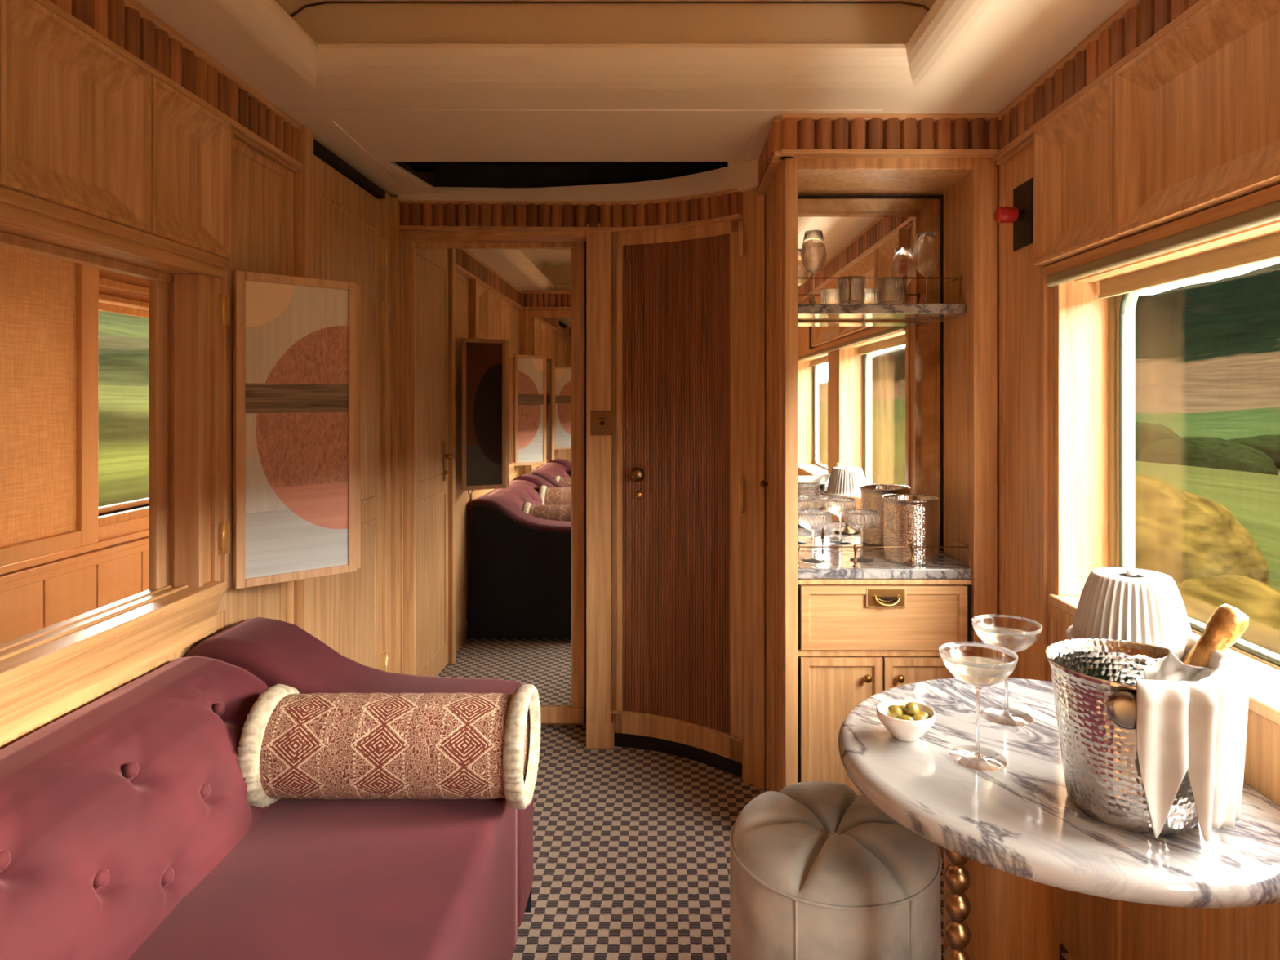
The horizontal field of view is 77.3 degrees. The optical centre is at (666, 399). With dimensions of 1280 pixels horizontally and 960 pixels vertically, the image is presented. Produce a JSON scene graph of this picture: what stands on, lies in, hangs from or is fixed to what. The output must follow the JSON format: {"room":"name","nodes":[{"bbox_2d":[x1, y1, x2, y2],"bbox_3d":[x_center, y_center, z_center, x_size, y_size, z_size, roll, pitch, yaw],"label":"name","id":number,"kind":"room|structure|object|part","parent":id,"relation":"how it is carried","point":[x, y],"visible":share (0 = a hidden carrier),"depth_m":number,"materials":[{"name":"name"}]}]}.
{"room":"train carriage","nodes":[
{"label":"train carriage","id":0,"kind":"room"},
{"bbox_2d":[0,268,149,644],"bbox_3d":[-1.885,0.170,0.981,0.130,2.300,4.962,0,0,0],"label":"wall","id":1,"kind":"structure","parent":0,"point":[37,593],"depth_m":2.51,"materials":[{"name":"brown wood"}]},
{"bbox_2d":[0,245,98,566],"bbox_3d":[-1.810,-0.060,1.675,0.030,1.020,1.710,0,0,0],"label":"blind","id":2,"kind":"object","parent":1,"relation":"attached to","point":[49,306],"visible":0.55,"depth_m":2.33,"materials":[{"name":"orange fabric"}]},
{"bbox_3d":[-1.835,0.494,1.950,0.030,0.072,2.900,0,0,0],"label":"chair rail","id":3,"kind":"part","parent":1,"relation":"part of","materials":[{"name":"brown wood"}]},
{"bbox_2d":[0,0,395,750],"bbox_3d":[-1.127,0.170,0.975,0.125,2.300,4.950,0,0,0],"label":"wall","id":4,"kind":"structure","parent":0,"point":[273,153],"depth_m":2.03,"materials":[{"name":"brown wood"}]},
{"bbox_2d":[0,0,151,231],"bbox_3d":[-1.080,-0.507,1.460,0.040,0.325,0.371,0,0,0],"label":"overhead cabinet","id":5,"kind":"object","parent":4,"relation":"attached to","point":[75,113],"visible":0.97,"depth_m":1.46,"materials":[{"name":"brown wood"}]},
{"bbox_2d":[0,186,229,742],"bbox_3d":[-1.127,0.107,1.302,0.135,0.905,1.365,0,0,0],"label":"window","id":6,"kind":"structure","parent":4,"relation":"in","point":[46,672],"depth_m":1.78,"materials":[{"name":"brown wood"}]},
{"bbox_3d":[-1.174,0.072,1.347,0.028,0.735,1.094,0,0,0],"label":"sash","id":7,"kind":"part","parent":6,"relation":"part of","materials":[{"name":"brown wood"}]},
{"bbox_3d":[-1.127,0.446,1.315,0.135,0.032,1.230,0,0,0],"label":"sill","id":8,"kind":"part","parent":6,"relation":"part of","materials":[{"name":"brown wood"}]},
{"bbox_3d":[-1.085,-0.739,1.413,0.030,0.142,1.887,0,0,0],"label":"cornice moulding","id":9,"kind":"part","parent":4,"relation":"part of","materials":[{"name":"brown wood"}]},
{"bbox_2d":[145,75,232,258],"bbox_3d":[-1.080,-0.507,1.804,0.040,0.325,0.303,0,0,0],"label":"locker","id":10,"kind":"object","parent":4,"relation":"attached to","point":[192,146],"visible":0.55,"depth_m":1.83,"materials":[{"name":"brown wood"}]},
{"bbox_3d":[-1.094,0.278,2.167,0.012,1.885,0.365,0,0,0],"label":"flat panel","id":11,"kind":"part","parent":4,"relation":"part of","materials":[{"name":"brown wood"}]},
{"bbox_2d":[218,267,360,589],"bbox_3d":[-0.961,0.068,2.109,0.236,0.790,0.372,0,0,8],"label":"picture frame","id":12,"kind":"object","parent":4,"relation":"attached to","point":[297,340],"visible":0.98,"depth_m":2.05,"materials":[{"name":"brown wood"}]},
{"bbox_3d":[-1.087,0.068,1.965,0.025,0.790,0.030,0,0,0],"label":"hinge post","id":13,"kind":"part","parent":12,"relation":"part of","materials":[{"name":"brown wood"}]},
{"bbox_2d":[245,280,347,578],"bbox_3d":[-0.951,0.073,2.063,0.254,0.736,0.010,0,0,-43],"label":"artwork","id":14,"kind":"object","parent":12,"relation":"attached to","point":[296,331],"depth_m":2.06},
{"bbox_3d":[-0.948,0.073,2.245,0.232,0.780,0.024,0,0,28],"label":"frame","id":15,"kind":"part","parent":12,"relation":"part of","materials":[{"name":"brown wood"}]},
{"bbox_3d":[-1.083,0.255,2.386,0.035,2.130,0.058,0,0,0],"label":"door post","id":16,"kind":"part","parent":4,"relation":"part of","materials":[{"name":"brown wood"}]},
{"bbox_2d":[313,138,398,673],"bbox_3d":[-1.061,0.264,2.820,0.078,2.112,0.790,0,0,0],"label":"wall panel","id":17,"kind":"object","parent":4,"relation":"in","point":[356,232],"depth_m":2.91,"materials":[{"name":"brown wood"}]},
{"bbox_2d":[395,159,765,790],"bbox_3d":[0.005,0.170,3.066,2.390,2.300,0.768,0,0,0],"label":"wall","id":18,"kind":"structure","parent":0,"point":[589,214],"depth_m":3.03,"materials":[{"name":"brown wood"}]},
{"bbox_2d":[403,241,586,724],"bbox_3d":[-0.692,0.312,3.216,0.753,1.975,0.057,0,0,0],"label":"mirror","id":19,"kind":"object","parent":18,"relation":"in","point":[495,334],"depth_m":3.20,"materials":[{"name":"mirror"}]},
{"bbox_3d":[-0.361,-0.701,3.058,1.431,0.182,0.216,0,0,17],"label":"cornice moulding","id":20,"kind":"part","parent":18,"relation":"part of","materials":[{"name":"brown wood"}]},
{"bbox_3d":[-0.253,0.325,3.139,0.105,1.990,0.222,0,0,0],"label":"post","id":21,"kind":"part","parent":18,"relation":"part of","materials":[{"name":"brown wood"}]},
{"bbox_2d":[590,411,612,435],"bbox_3d":[-0.247,0.088,3.026,0.082,0.092,0.012,0,0,0],"label":"switch","id":22,"kind":"object","parent":18,"relation":"attached to","point":[601,422],"visible":1,"depth_m":3.02,"materials":[{"name":"brown metal"}]},
{"bbox_2d":[611,216,743,777],"bbox_3d":[0.042,0.343,2.933,0.573,1.955,0.136,0,0,30],"label":"door","id":23,"kind":"structure","parent":18,"relation":"in","point":[677,480],"depth_m":2.94,"materials":[{"name":"brown wood"}]},
{"bbox_3d":[-0.107,0.277,2.978,0.054,0.054,0.062,0,0,0],"label":"knob","id":24,"kind":"part","parent":23,"relation":"part of","materials":[{"name":"gold metal"}]},
{"bbox_3d":[-0.104,0.357,3.004,0.030,0.030,0.010,0,0,0],"label":"keyhole plate","id":25,"kind":"part","parent":23,"relation":"part of","materials":[{"name":"gold metal"}]},
{"bbox_2d":[135,0,1128,197],"bbox_3d":[0.000,-0.931,0.975,2.400,0.248,4.950,0,0,0],"label":"ceiling","id":26,"kind":"structure","parent":0,"point":[478,95],"depth_m":2.12,"materials":[{"name":"beige paint"}]},
{"bbox_2d":[386,161,729,191],"bbox_3d":[-0.350,-0.869,2.950,1.300,0.123,0.500,0,0,0],"label":"ceiling vent","id":27,"kind":"object","parent":26,"relation":"in","point":[448,176],"depth_m":3.09,"materials":[{"name":"black"}]},
{"bbox_2d":[511,724,1073,959],"bbox_3d":[-0.375,1.350,0.975,3.150,0.060,4.950,0,0,0],"label":"floor","id":28,"kind":"structure","parent":0,"point":[631,846],"depth_m":2.32,"materials":[{"name":"carpet"}]},
{"bbox_2d":[0,617,533,959],"bbox_3d":[-0.714,0.931,1.255,0.763,0.778,1.566,0,0,0],"label":"sofa","id":29,"kind":"object","parent":28,"relation":"on","point":[130,829],"visible":0.83,"depth_m":1.37,"materials":[{"name":"red fabric"}]},
{"bbox_3d":[-0.947,0.720,1.250,0.297,0.321,1.120,0,0,0],"label":"backrest","id":30,"kind":"part","parent":29,"relation":"part of","materials":[{"name":"red fabric"}]},
{"bbox_3d":[-0.599,1.020,1.258,0.522,0.400,1.115,0,0,0],"label":"seat","id":31,"kind":"part","parent":29,"relation":"part of","materials":[{"name":"red fabric"}]},
{"bbox_3d":[-0.714,0.871,1.915,0.762,0.658,0.230,0,0,0],"label":"arm","id":32,"kind":"part","parent":29,"relation":"part of","materials":[{"name":"red fabric"}]},
{"bbox_2d":[235,684,540,809],"bbox_3d":[-0.562,0.723,1.675,0.562,0.241,0.237,0,0,0],"label":"bolster cushion","id":33,"kind":"object","parent":29,"relation":"on","point":[293,744],"visible":0.99,"depth_m":1.59,"materials":[{"name":"fabric"}]},
{"bbox_3d":[-0.713,0.936,2.034,0.754,0.728,0.008,0,0,0],"label":"panel","id":34,"kind":"part","parent":29,"relation":"part of","materials":[{"name":"black"}]},
{"bbox_2d":[729,781,942,959],"bbox_3d":[0.333,1.072,1.600,0.412,0.476,0.412,0,0,43],"label":"stool","id":35,"kind":"object","parent":28,"relation":"on","point":[818,871],"visible":0.91,"depth_m":1.47,"materials":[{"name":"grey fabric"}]},
{"bbox_2d":[756,114,999,853],"bbox_3d":[0.631,0.255,2.545,0.654,2.130,0.571,0,0,0],"label":"bar cabinet","id":36,"kind":"object","parent":28,"relation":"on","point":[858,413],"visible":0.78,"depth_m":2.36,"materials":[{"name":"brown wood"}]},
{"bbox_3d":[0.324,0.280,2.660,0.028,0.024,0.024,0,0,0],"label":"knob","id":37,"kind":"part","parent":36,"relation":"part of","materials":[{"name":"gold metal"}]},
{"bbox_3d":[0.342,0.305,2.513,0.020,2.030,0.415,0,0,0],"label":"panel","id":38,"kind":"part","parent":36,"relation":"part of","materials":[{"name":"brown wood"}]},
{"bbox_3d":[0.505,1.000,2.309,0.234,0.511,0.012,0,0,0],"label":"cupboard door","id":39,"kind":"part","parent":36,"relation":"part of","materials":[{"name":"brown wood"}]},
{"bbox_3d":[0.576,0.798,2.292,0.024,0.024,0.025,0,0,0],"label":"knob","id":40,"kind":"part","parent":36,"relation":"part of","materials":[{"name":"gold metal"}]},
{"bbox_2d":[797,195,943,303],"bbox_3d":[0.629,-0.477,2.598,0.538,0.371,0.015,0,0,0],"label":"mirror","id":41,"kind":"object","parent":36,"relation":"attached to","point":[867,236],"depth_m":2.59,"materials":[{"name":"clear mirror"}]},
{"bbox_2d":[797,322,943,551],"bbox_3d":[0.629,0.119,2.598,0.538,0.742,0.015,0,0,0],"label":"mirror","id":42,"kind":"object","parent":36,"relation":"attached to","point":[870,395],"depth_m":2.59,"materials":[{"name":"clear mirror"}]},
{"bbox_3d":[0.632,-0.753,2.546,0.651,0.114,0.568,0,0,0],"label":"cornice","id":43,"kind":"part","parent":36,"relation":"part of","materials":[{"name":"brown wood"}]},
{"bbox_2d":[797,275,965,320],"bbox_3d":[0.626,-0.316,2.487,0.533,0.117,0.205,0,0,0],"label":"shelf","id":44,"kind":"object","parent":36,"relation":"attached to","point":[849,311],"visible":0.93,"depth_m":2.39,"materials":[{"name":"white stone"}]},
{"bbox_2d":[800,230,826,303],"bbox_3d":[0.448,-0.401,2.440,0.077,0.225,0.077,0,0,23],"label":"wine glass","id":45,"kind":"object","parent":44,"relation":"on","point":[813,253],"visible":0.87,"depth_m":2.41,"materials":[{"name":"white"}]},
{"bbox_3d":[0.550,-0.331,2.400,0.014,0.086,0.014,0,0,0],"label":"post","id":46,"kind":"part","parent":44,"relation":"part of","materials":[{"name":"gold metal"}]},
{"bbox_2d":[837,275,865,303],"bbox_3d":[0.566,-0.331,2.450,0.084,0.086,0.084,0,0,0],"label":"tumbler","id":47,"kind":"object","parent":44,"relation":"on","point":[857,286],"visible":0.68,"depth_m":2.42,"materials":[{"name":"clear glass"}]},
{"bbox_3d":[0.622,-0.366,2.459,0.520,0.004,0.122,0,0,0],"label":"rail","id":48,"kind":"part","parent":44,"relation":"part of","materials":[{"name":"gold metal"}]},
{"bbox_2d":[876,275,903,303],"bbox_3d":[0.688,-0.331,2.460,0.084,0.086,0.084,0,0,0],"label":"tumbler","id":49,"kind":"object","parent":44,"relation":"on","point":[890,291],"visible":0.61,"depth_m":2.43,"materials":[{"name":"clear glass"}]},
{"bbox_3d":[0.715,-0.331,2.400,0.014,0.086,0.014,0,0,0],"label":"post","id":50,"kind":"part","parent":44,"relation":"part of","materials":[{"name":"gold metal"}]},
{"bbox_2d":[912,231,938,303],"bbox_3d":[0.800,-0.401,2.470,0.077,0.225,0.077,0,0,23],"label":"wine glass","id":51,"kind":"object","parent":44,"relation":"on","point":[926,254],"visible":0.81,"depth_m":2.44,"materials":[{"name":"clear glass"}]},
{"bbox_3d":[0.880,-0.331,2.400,0.014,0.086,0.014,0,0,0],"label":"post","id":52,"kind":"part","parent":44,"relation":"part of","materials":[{"name":"gold metal"}]},
{"bbox_3d":[0.627,0.628,2.309,0.478,0.183,0.012,0,0,0],"label":"drawer","id":53,"kind":"part","parent":36,"relation":"part of","materials":[{"name":"brown wood"}]},
{"bbox_2d":[797,540,971,578],"bbox_3d":[0.636,0.471,2.453,0.519,0.096,0.270,0,0,0],"label":"countertop","id":54,"kind":"structure","parent":36,"relation":"on","point":[837,564],"depth_m":2.34,"materials":[{"name":"white stone"}]},
{"bbox_3d":[0.384,0.456,2.345,0.014,0.066,0.014,0,0,0],"label":"post","id":55,"kind":"part","parent":54,"relation":"part of","materials":[{"name":"gold metal"}]},
{"bbox_2d":[797,509,831,563],"bbox_3d":[0.446,0.414,2.430,0.112,0.150,0.112,0,0,0],"label":"coupe glass","id":56,"kind":"object","parent":54,"relation":"on","point":[813,520],"visible":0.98,"depth_m":2.40,"materials":[{"name":"clear glass"}]},
{"bbox_3d":[0.553,0.456,2.345,0.014,0.066,0.014,0,0,0],"label":"post","id":57,"kind":"part","parent":54,"relation":"part of","materials":[{"name":"gold metal"}]},
{"bbox_2d":[843,508,880,562],"bbox_3d":[0.595,0.414,2.440,0.112,0.150,0.112,0,0,0],"label":"coupe glass","id":58,"kind":"object","parent":54,"relation":"on","point":[861,519],"visible":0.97,"depth_m":2.41,"materials":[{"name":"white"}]},
{"bbox_3d":[0.637,0.431,2.397,0.506,0.004,0.107,0,0,0],"label":"rail","id":59,"kind":"part","parent":54,"relation":"part of","materials":[{"name":"gold metal"}]},
{"bbox_2d":[881,493,940,564],"bbox_3d":[0.746,0.393,2.445,0.172,0.193,0.172,0,0,0],"label":"wine cooler","id":60,"kind":"object","parent":54,"relation":"on","point":[908,519],"visible":0.93,"depth_m":2.38,"materials":[{"name":"silver metal"}]},
{"bbox_3d":[0.720,0.456,2.345,0.014,0.066,0.014,0,0,0],"label":"post","id":61,"kind":"part","parent":54,"relation":"part of","materials":[{"name":"gold metal"}]},
{"bbox_3d":[0.888,0.456,2.345,0.014,0.066,0.014,0,0,0],"label":"post","id":62,"kind":"part","parent":54,"relation":"part of","materials":[{"name":"gold metal"}]},
{"bbox_3d":[0.632,0.568,2.290,0.104,0.048,0.024,0,0,0],"label":"pull handle","id":63,"kind":"part","parent":36,"relation":"part of","materials":[{"name":"gold metal"}]},
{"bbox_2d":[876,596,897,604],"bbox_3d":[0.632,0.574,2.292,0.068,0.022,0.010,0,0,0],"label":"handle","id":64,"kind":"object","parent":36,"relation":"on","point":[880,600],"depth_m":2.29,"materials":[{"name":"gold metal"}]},
{"bbox_3d":[0.669,0.798,2.292,0.024,0.024,0.025,0,0,0],"label":"knob","id":65,"kind":"part","parent":36,"relation":"part of","materials":[{"name":"gold metal"}]},
{"bbox_3d":[0.747,1.000,2.309,0.238,0.511,0.012,0,0,0],"label":"cupboard door","id":66,"kind":"part","parent":36,"relation":"part of","materials":[{"name":"brown wood"}]},
{"bbox_2d":[943,851,1059,959],"bbox_3d":[0.750,1.141,1.800,0.243,0.358,0.243,0,0,0],"label":"cabinet","id":67,"kind":"object","parent":28,"relation":"on","point":[1011,917],"visible":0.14,"depth_m":1.69,"materials":[{"name":"brown wood"}]},
{"bbox_2d":[838,677,1279,959],"bbox_3d":[0.630,0.970,1.420,0.635,0.700,0.780,0,0,0],"label":"marble table","id":68,"kind":"object","parent":28,"relation":"on","point":[1020,819],"visible":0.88,"depth_m":1.21,"materials":[{"name":"white stone"}]},
{"bbox_2d":[875,699,935,742],"bbox_3d":[0.440,0.595,1.473,0.105,0.050,0.105,0,0,0],"label":"bowl","id":69,"kind":"object","parent":68,"relation":"on","point":[907,731],"visible":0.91,"depth_m":1.44,"materials":[{"name":"white ceramic"}]},
{"bbox_2d":[886,705,902,718],"bbox_3d":[0.421,0.578,1.479,0.026,0.027,0.033,0,0,1],"label":"olive","id":70,"kind":"object","parent":69,"relation":"in","point":[893,711],"visible":0.84,"depth_m":1.47,"materials":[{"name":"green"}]},
{"bbox_2d":[897,705,906,715],"bbox_3d":[0.440,0.586,1.497,0.033,0.027,0.026,0,0,39],"label":"olive","id":71,"kind":"object","parent":69,"relation":"in","point":[901,707],"visible":0.22,"depth_m":1.49,"materials":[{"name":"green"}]},
{"bbox_2d":[897,715,914,720],"bbox_3d":[0.434,0.586,1.453,0.033,0.027,0.026,0,0,41],"label":"olive","id":72,"kind":"object","parent":69,"relation":"in","point":[900,717],"visible":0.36,"depth_m":1.45,"materials":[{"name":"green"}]},
{"bbox_2d":[904,702,919,716],"bbox_3d":[0.454,0.574,1.481,0.026,0.027,0.033,0,0,42],"label":"olive","id":73,"kind":"object","parent":69,"relation":"in","point":[911,708],"visible":0.91,"depth_m":1.47,"materials":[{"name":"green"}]},
{"bbox_2d":[911,714,927,720],"bbox_3d":[0.458,0.586,1.455,0.033,0.027,0.026,0,0,1],"label":"olive","id":74,"kind":"object","parent":69,"relation":"in","point":[917,717],"visible":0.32,"depth_m":1.45,"materials":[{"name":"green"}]},
{"bbox_2d":[918,711,930,719],"bbox_3d":[0.470,0.588,1.475,0.033,0.027,0.026,0,0,11],"label":"olive","id":75,"kind":"object","parent":69,"relation":"in","point":[926,714],"visible":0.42,"depth_m":1.47,"materials":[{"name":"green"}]},
{"bbox_3d":[0.443,0.989,1.220,0.090,0.662,0.090,0,0,0],"label":"leg","id":76,"kind":"part","parent":68,"relation":"part of","materials":[{"name":"gold metal"}]},
{"bbox_2d":[938,641,1017,770],"bbox_3d":[0.538,0.528,1.383,0.128,0.183,0.128,0,0,0],"label":"coupe","id":77,"kind":"object","parent":68,"relation":"on","point":[980,665],"visible":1,"depth_m":1.38,"materials":[{"name":"clear glass"}]},
{"bbox_2d":[971,613,1042,726],"bbox_3d":[0.665,0.528,1.566,0.128,0.183,0.128,0,0,0],"label":"coupe","id":78,"kind":"object","parent":68,"relation":"on","point":[1012,633],"visible":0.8,"depth_m":1.56,"materials":[{"name":"clear glass"}]},
{"bbox_2d":[1044,638,1198,835],"bbox_3d":[0.706,0.509,1.218,0.233,0.222,0.239,0,0,0],"label":"ice bucket","id":79,"kind":"object","parent":68,"relation":"on","point":[1094,679],"visible":0.71,"depth_m":1.17,"materials":[{"name":"silver metal"}]},
{"bbox_3d":[0.644,0.432,1.120,0.051,0.051,0.028,0,0,32],"label":"knob","id":80,"kind":"part","parent":79,"relation":"part of","materials":[{"name":"silver metal"}]},
{"bbox_2d":[1134,635,1250,841],"bbox_3d":[0.757,0.485,1.155,0.136,0.239,0.242,0,0,39],"label":"napkin","id":81,"kind":"object","parent":79,"relation":"on","point":[1193,720],"visible":0.98,"depth_m":1.09,"materials":[{"name":"white fabric"}]},
{"bbox_2d":[1181,604,1248,666],"bbox_3d":[0.759,0.463,1.215,0.232,0.309,0.076,0,0,5],"label":"champagne bottle","id":82,"kind":"object","parent":79,"relation":"in","point":[1226,625],"visible":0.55,"depth_m":1.20,"materials":[{"name":"gold glass"}]},
{"bbox_2d":[1066,567,1192,648],"bbox_3d":[0.842,0.465,1.450,0.212,0.311,0.212,0,0,0],"label":"table lamp","id":83,"kind":"object","parent":68,"relation":"on","point":[1147,606],"visible":0.77,"depth_m":1.39,"materials":[{"name":"white pleated fabric"},{"name":"dark brass"}]},
{"bbox_2d":[991,0,1279,959],"bbox_3d":[1.012,0.170,0.700,0.156,2.300,4.400,0,0,0],"label":"wall","id":84,"kind":"structure","parent":0,"point":[1092,927],"depth_m":1.92,"materials":[{"name":"brown wood"}]},
{"bbox_2d":[993,177,1033,250],"bbox_3d":[0.932,-0.495,2.143,0.100,0.170,0.115,0,0,0],"label":"handle","id":85,"kind":"object","parent":84,"relation":"attached to","point":[1021,214],"visible":0.88,"depth_m":2.13,"materials":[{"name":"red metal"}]},
{"bbox_3d":[0.909,-0.495,2.140,0.054,0.042,0.042,0,0,0],"label":"red pull","id":86,"kind":"part","parent":85,"relation":"part of","materials":[{"name":"red plastic"}]},
{"bbox_3d":[0.956,-0.495,2.143,0.008,0.170,0.115,0,0,0],"label":"plate","id":87,"kind":"part","parent":85,"relation":"part of","materials":[{"name":"black metal"}]},
{"bbox_2d":[1033,73,1130,265],"bbox_3d":[0.940,-0.506,1.830,0.040,0.336,0.356,0,0,0],"label":"overhead cabinet","id":88,"kind":"object","parent":84,"relation":"attached to","point":[1073,150],"visible":0.92,"depth_m":1.86,"materials":[{"name":"brown wood"}]},
{"bbox_3d":[0.947,-0.559,0.550,0.026,0.502,3.500,0,0,0],"label":"cornice moulding","id":89,"kind":"part","parent":84,"relation":"part of","materials":[{"name":"brown wood"}]},
{"bbox_3d":[0.950,-0.295,0.395,0.020,0.030,3.190,0,0,0],"label":"picture rail","id":90,"kind":"part","parent":84,"relation":"part of","materials":[{"name":"brown wood"}]},
{"bbox_2d":[1048,219,1279,725],"bbox_3d":[1.038,0.095,1.344,0.185,0.870,1.292,0,0,0],"label":"window","id":91,"kind":"structure","parent":84,"relation":"in","point":[1081,318],"depth_m":1.96,"materials":[{"name":"brown wood"}]},
{"bbox_3d":[1.028,0.492,1.343,0.165,0.025,1.285,0,0,0],"label":"sill","id":92,"kind":"part","parent":91,"relation":"part of","materials":[{"name":"brown wood"}]},
{"bbox_2d":[1097,232,1279,298],"bbox_3d":[1.062,-0.271,1.350,0.012,0.048,1.220,0,0,0],"label":"roller blind","id":93,"kind":"object","parent":91,"relation":"attached to","point":[1265,248],"visible":0.96,"depth_m":1.60,"materials":[{"name":"beige fabric"}]},
{"bbox_3d":[1.113,0.095,1.345,0.035,0.870,1.290,0,0,0],"label":"frame","id":94,"kind":"part","parent":91,"relation":"part of","materials":[{"name":"white"}]},
{"bbox_2d":[1114,0,1279,235],"bbox_3d":[0.940,-0.506,1.272,0.040,0.336,0.745,0,0,0],"label":"overhead cabinet","id":95,"kind":"object","parent":84,"relation":"attached to","point":[1197,111],"visible":0.96,"depth_m":1.43,"materials":[{"name":"brown wood"}]},
{"bbox_2d":[1108,295,1279,670],"bbox_3d":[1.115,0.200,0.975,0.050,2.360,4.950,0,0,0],"label":"window frame","id":96,"kind":"structure","parent":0,"point":[1112,300],"depth_m":1.95,"materials":[{"name":"brown"}]},
{"label":"outside","id":97,"kind":"structure","parent":0,"visible":0},
{"bbox_2d":[1134,262,1279,591],"bbox_3d":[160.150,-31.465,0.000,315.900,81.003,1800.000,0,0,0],"label":"hillside","id":98,"kind":"structure","parent":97,"point":[1207,354],"depth_m":207.25,"materials":[{"name":"green plant"}]},
{"bbox_2d":[1134,422,1179,460],"bbox_3d":[57.971,5.516,98.073,6.282,5.656,14.081,0,0,0],"label":"bush","id":99,"kind":"object","parent":98,"relation":"on","point":[1145,433],"visible":0.22,"depth_m":93.85,"materials":[{"name":"green plant"}]},
{"bbox_2d":[1134,473,1269,586],"bbox_3d":[8.215,2.803,13.978,2.654,3.072,5.141,0,0,0],"label":"bush","id":100,"kind":"object","parent":98,"relation":"on","point":[1182,535],"visible":0.2,"depth_m":12.09,"materials":[{"name":"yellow plant"}]},
{"bbox_2d":[1137,436,1278,475],"bbox_3d":[51.964,6.169,78.003,6.118,5.239,18.701,0,0,0],"label":"bush","id":101,"kind":"object","parent":98,"relation":"on","point":[1211,452],"visible":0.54,"depth_m":74.13,"materials":[{"name":"green plant"}]},
{"bbox_2d":[1177,574,1279,654],"bbox_3d":[7.206,3.418,10.116,2.276,2.370,2.652,0,0,0],"label":"bush","id":102,"kind":"object","parent":98,"relation":"on","point":[1201,596],"visible":0.24,"depth_m":9.71,"materials":[{"name":"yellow plant"}]},
{"bbox_2d":[1227,435,1279,467],"bbox_3d":[68.053,5.723,83.780,6.203,3.979,29.015,0,0,0],"label":"bush","id":103,"kind":"object","parent":98,"relation":"on","point":[1269,445],"visible":0.42,"depth_m":87.50,"materials":[{"name":"green plant"}]},
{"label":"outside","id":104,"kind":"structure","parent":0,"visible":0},
{"bbox_2d":[98,276,149,526],"bbox_3d":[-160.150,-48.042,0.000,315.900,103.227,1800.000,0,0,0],"label":"window","id":105,"kind":"structure","parent":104,"point":[123,340],"depth_m":64.02,"materials":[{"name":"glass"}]}
]}

